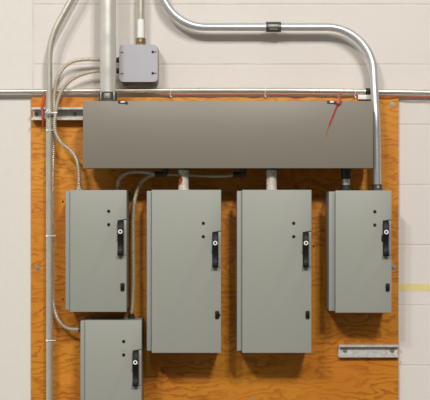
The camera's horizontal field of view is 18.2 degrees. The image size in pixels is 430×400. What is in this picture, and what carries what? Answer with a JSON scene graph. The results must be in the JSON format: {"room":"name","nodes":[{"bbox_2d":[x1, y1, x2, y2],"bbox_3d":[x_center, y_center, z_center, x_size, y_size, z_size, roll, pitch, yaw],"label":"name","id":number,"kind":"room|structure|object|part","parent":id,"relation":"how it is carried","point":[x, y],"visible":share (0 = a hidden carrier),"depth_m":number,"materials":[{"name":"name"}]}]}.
{"room":"electrical room","nodes":[
{"label":"electrical room","id":0,"kind":"room"},
{"bbox_2d":[0,0,429,399],"bbox_3d":[0.000,0.000,4.575,3.200,3.100,0.150,0,0,0],"label":"wall","id":1,"kind":"structure","parent":0,"point":[397,32],"depth_m":4.50,"materials":[{"name":"white paint"}]},
{"bbox_2d":[119,45,158,85],"bbox_3d":[-0.252,-0.446,4.459,0.127,0.130,0.082,0,0,0],"label":"junction box","id":2,"kind":"object","parent":1,"relation":"attached to","point":[138,64],"visible":1,"depth_m":4.42,"materials":[{"name":"metal"}]},
{"bbox_2d":[136,0,145,44],"bbox_3d":[-0.246,-0.635,4.450,0.037,0.254,0.037,0,0,45],"label":"conduit","id":3,"kind":"object","parent":2,"relation":"attached to","point":[140,40],"visible":0.87,"depth_m":4.44,"materials":[{"name":"metal"}]},
{"bbox_2d":[31,97,398,399],"bbox_3d":[-0.001,0.256,4.488,1.226,1.197,0.023,0,0,0],"label":"plywood board","id":4,"kind":"object","parent":1,"relation":"attached to","point":[230,374],"visible":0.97,"depth_m":4.48,"materials":[{"name":"wood"}]},
{"bbox_2d":[31,107,82,120],"bbox_3d":[-0.345,-0.286,4.461,0.525,0.041,0.041,0,0,0],"label":"channel","id":5,"kind":"object","parent":4,"relation":"attached to","point":[64,113],"visible":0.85,"depth_m":4.48,"materials":[{"name":"metal"}]},
{"bbox_2d":[41,95,45,126],"bbox_3d":[-0.567,-0.296,4.443,0.016,0.107,0.031,0,0,0],"label":"cord","id":6,"kind":"object","parent":5,"relation":"hanging from","point":[44,96],"visible":1,"depth_m":4.43,"materials":[{"name":"plastic"}]},
{"bbox_2d":[45,110,56,116],"bbox_3d":[-0.539,-0.285,4.421,0.043,0.022,0.040,0,0,0],"label":"clamp","id":7,"kind":"object","parent":5,"relation":"attached to","point":[47,112],"visible":1,"depth_m":4.40,"materials":[{"name":"silver metal"}]},
{"bbox_2d":[46,0,74,399],"bbox_3d":[-0.493,0.072,4.428,0.129,1.604,0.022,0,0,0],"label":"conduit","id":8,"kind":"object","parent":7,"relation":"attached to","point":[49,52],"visible":1,"depth_m":4.42,"materials":[{"name":"silver metal"}]},
{"bbox_2d":[83,100,372,168],"bbox_3d":[0.042,-0.209,4.360,0.925,0.216,0.161,0,0,0],"label":"wireway","id":9,"kind":"object","parent":5,"relation":"attached to","point":[118,134],"visible":1,"depth_m":4.29,"materials":[{"name":"grey metal"}]},
{"bbox_2d":[98,0,117,100],"bbox_3d":[-0.347,-0.531,4.362,0.065,0.431,0.068,0,0,0],"label":"conduit","id":10,"kind":"object","parent":9,"relation":"on","point":[107,92],"visible":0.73,"depth_m":4.34,"materials":[{"name":"metal"}]},
{"bbox_2d":[326,92,342,134],"bbox_3d":[0.405,-0.280,4.331,0.048,0.152,0.135,0,0,27],"label":"tie","id":11,"kind":"object","parent":9,"relation":"hanging from","point":[338,103],"visible":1,"depth_m":4.28,"materials":[{"name":"red plastic"}]},
{"bbox_2d":[65,190,128,311],"bbox_3d":[-0.383,0.164,4.387,0.198,0.392,0.190,0,0,0],"label":"box","id":12,"kind":"object","parent":4,"relation":"attached to","point":[96,221],"visible":1,"depth_m":4.31,"materials":[{"name":"grey metal"}]},
{"bbox_2d":[52,68,118,189],"bbox_3d":[-0.422,-0.234,4.426,0.226,0.410,0.056,0,0,-9],"label":"cable","id":13,"kind":"object","parent":12,"relation":"attached to","point":[79,187],"visible":0.88,"depth_m":4.40,"materials":[{"name":"metal"}]},
{"bbox_3d":[-0.303,0.122,4.302,0.019,0.112,0.020,0,0,0],"label":"lever","id":14,"kind":"part","parent":12,"relation":"part of","materials":[{"name":"black plastic"}]},
{"bbox_3d":[-0.299,0.120,4.325,0.028,0.114,0.014,0,0,0],"label":"handle plate","id":15,"kind":"part","parent":12,"relation":"part of","materials":[{"name":"grey metal"}]},
{"bbox_2d":[115,169,168,189],"bbox_3d":[-0.241,-0.065,4.379,0.186,0.072,0.033,0,0,15],"label":"cable","id":16,"kind":"object","parent":12,"relation":"attached to","point":[157,174],"visible":0.98,"depth_m":4.37,"materials":[{"name":"metal"}]},
{"bbox_2d":[80,317,143,399],"bbox_3d":[-0.335,0.583,4.387,0.198,0.394,0.190,0,0,0],"label":"box","id":17,"kind":"object","parent":4,"relation":"attached to","point":[111,348],"visible":1,"depth_m":4.31,"materials":[{"name":"grey metal"}]},
{"bbox_2d":[52,57,118,331],"bbox_3d":[-0.430,-0.020,4.430,0.234,0.911,0.067,0,0,0],"label":"cable","id":18,"kind":"object","parent":17,"relation":"attached to","point":[85,59],"visible":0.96,"depth_m":4.44,"materials":[{"name":"metal"}]},
{"bbox_3d":[-0.255,0.540,4.302,0.019,0.112,0.020,0,0,0],"label":"lever","id":19,"kind":"part","parent":17,"relation":"part of","materials":[{"name":"black plastic"}]},
{"bbox_3d":[-0.255,0.539,4.315,0.019,0.112,0.006,0,0,0],"label":"handle","id":20,"kind":"part","parent":17,"relation":"part of","materials":[{"name":"black plastic"}]},
{"bbox_3d":[-0.251,0.539,4.325,0.028,0.114,0.014,0,0,0],"label":"handle plate","id":21,"kind":"part","parent":17,"relation":"part of","materials":[{"name":"grey metal"}]},
{"bbox_2d":[128,169,246,318],"bbox_3d":[-0.090,0.144,4.405,0.391,0.490,0.028,0,0,2],"label":"cable","id":22,"kind":"object","parent":17,"relation":"attached to","point":[242,173],"visible":0.95,"depth_m":4.41,"materials":[{"name":"metal"}]},
{"bbox_2d":[147,190,220,352],"bbox_3d":[-0.100,0.229,4.387,0.240,0.524,0.190,0,0,0],"label":"box","id":23,"kind":"object","parent":4,"relation":"attached to","point":[184,226],"visible":1,"depth_m":4.31,"materials":[{"name":"grey metal"}]},
{"bbox_2d":[177,169,189,189],"bbox_3d":[-0.102,-0.066,4.351,0.040,0.071,0.040,0,0,0],"label":"pipe nipple","id":24,"kind":"object","parent":23,"relation":"on","point":[183,174],"visible":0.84,"depth_m":4.34,"materials":[{"name":"metal"}]},
{"bbox_3d":[0.001,0.159,4.302,0.019,0.112,0.020,0,0,0],"label":"lever","id":25,"kind":"part","parent":23,"relation":"part of","materials":[{"name":"black plastic"}]},
{"bbox_3d":[0.005,0.158,4.325,0.028,0.114,0.014,0,0,0],"label":"handle plate","id":26,"kind":"part","parent":23,"relation":"part of","materials":[{"name":"grey metal"}]},
{"bbox_2d":[236,190,311,352],"bbox_3d":[0.190,0.229,4.387,0.240,0.524,0.190,0,0,0],"label":"box","id":27,"kind":"object","parent":4,"relation":"attached to","point":[274,227],"visible":1,"depth_m":4.31,"materials":[{"name":"grey metal"}]},
{"bbox_2d":[265,169,277,189],"bbox_3d":[0.183,-0.066,4.351,0.040,0.071,0.040,0,0,0],"label":"pipe nipple","id":28,"kind":"object","parent":27,"relation":"on","point":[271,174],"visible":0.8,"depth_m":4.34,"materials":[{"name":"metal"}]},
{"bbox_3d":[0.291,0.159,4.302,0.019,0.112,0.020,0,0,0],"label":"lever","id":29,"kind":"part","parent":27,"relation":"part of","materials":[{"name":"black plastic"}]},
{"bbox_3d":[0.295,0.158,4.325,0.028,0.114,0.014,0,0,0],"label":"handle plate","id":30,"kind":"part","parent":27,"relation":"part of","materials":[{"name":"grey metal"}]},
{"bbox_2d":[325,190,391,312],"bbox_3d":[0.467,0.166,4.387,0.200,0.393,0.190,0,0,0],"label":"box","id":31,"kind":"object","parent":4,"relation":"attached to","point":[358,258],"visible":1,"depth_m":4.31,"materials":[{"name":"grey metal"}]},
{"bbox_2d":[160,0,381,189],"bbox_3d":[0.179,-0.411,4.440,0.747,0.767,0.072,0,0,4],"label":"conduit","id":32,"kind":"object","parent":31,"relation":"on","point":[268,26],"visible":0.88,"depth_m":4.43,"materials":[{"name":"metal"}]},
{"bbox_3d":[0.193,-0.574,4.427,0.036,0.011,0.003,0,0,0],"label":"raised plate","id":33,"kind":"part","parent":32,"relation":"part of","materials":[{"name":"metal"}]},
{"bbox_2d":[340,169,351,189],"bbox_3d":[0.427,-0.065,4.380,0.037,0.073,0.038,0,0,0],"label":"pipe nipple","id":34,"kind":"object","parent":31,"relation":"on","point":[345,173],"visible":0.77,"depth_m":4.37,"materials":[{"name":"metal"}]},
{"bbox_3d":[0.548,0.123,4.302,0.019,0.112,0.020,0,0,0],"label":"lever","id":35,"kind":"part","parent":31,"relation":"part of","materials":[{"name":"black plastic"}]},
{"bbox_3d":[0.552,0.122,4.325,0.028,0.114,0.014,0,0,0],"label":"handle plate","id":36,"kind":"part","parent":31,"relation":"part of","materials":[{"name":"grey metal"}]},
{"bbox_2d":[358,95,370,99],"bbox_3d":[0.498,-0.342,4.474,0.044,0.015,0.016,0,0,0],"label":"block","id":37,"kind":"object","parent":4,"relation":"attached to","point":[360,97],"visible":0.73,"depth_m":4.47,"materials":[{"name":"white plastic"}]},
{"bbox_2d":[338,344,398,356],"bbox_3d":[0.511,0.502,4.471,0.198,0.041,0.021,0,0,0],"label":"channel","id":38,"kind":"object","parent":4,"relation":"attached to","point":[344,350],"visible":1,"depth_m":4.48,"materials":[{"name":"metal"}]},
{"bbox_2d":[0,88,429,94],"bbox_3d":[0.008,-0.361,4.470,1.614,0.026,0.022,0,0,0],"label":"pipe","id":39,"kind":"object","parent":1,"relation":"attached to","point":[366,91],"visible":0.85,"depth_m":4.46,"materials":[{"name":"silver metal"}]},
{"bbox_2d":[160,94,429,97],"bbox_3d":[0.316,-0.346,4.472,0.999,0.015,0.008,0,0,0],"label":"cord","id":40,"kind":"object","parent":39,"relation":"attached to","point":[160,94],"visible":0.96,"depth_m":4.47,"materials":[{"name":"red plastic"}]},
{"bbox_2d":[399,283,429,290],"bbox_3d":[0.706,0.292,4.500,0.177,0.026,0.001,0,0,0],"label":"tape strip","id":41,"kind":"object","parent":1,"relation":"attached to","point":[402,286],"visible":1,"depth_m":4.50,"materials":[{"name":"yellow plastic"}]}
]}

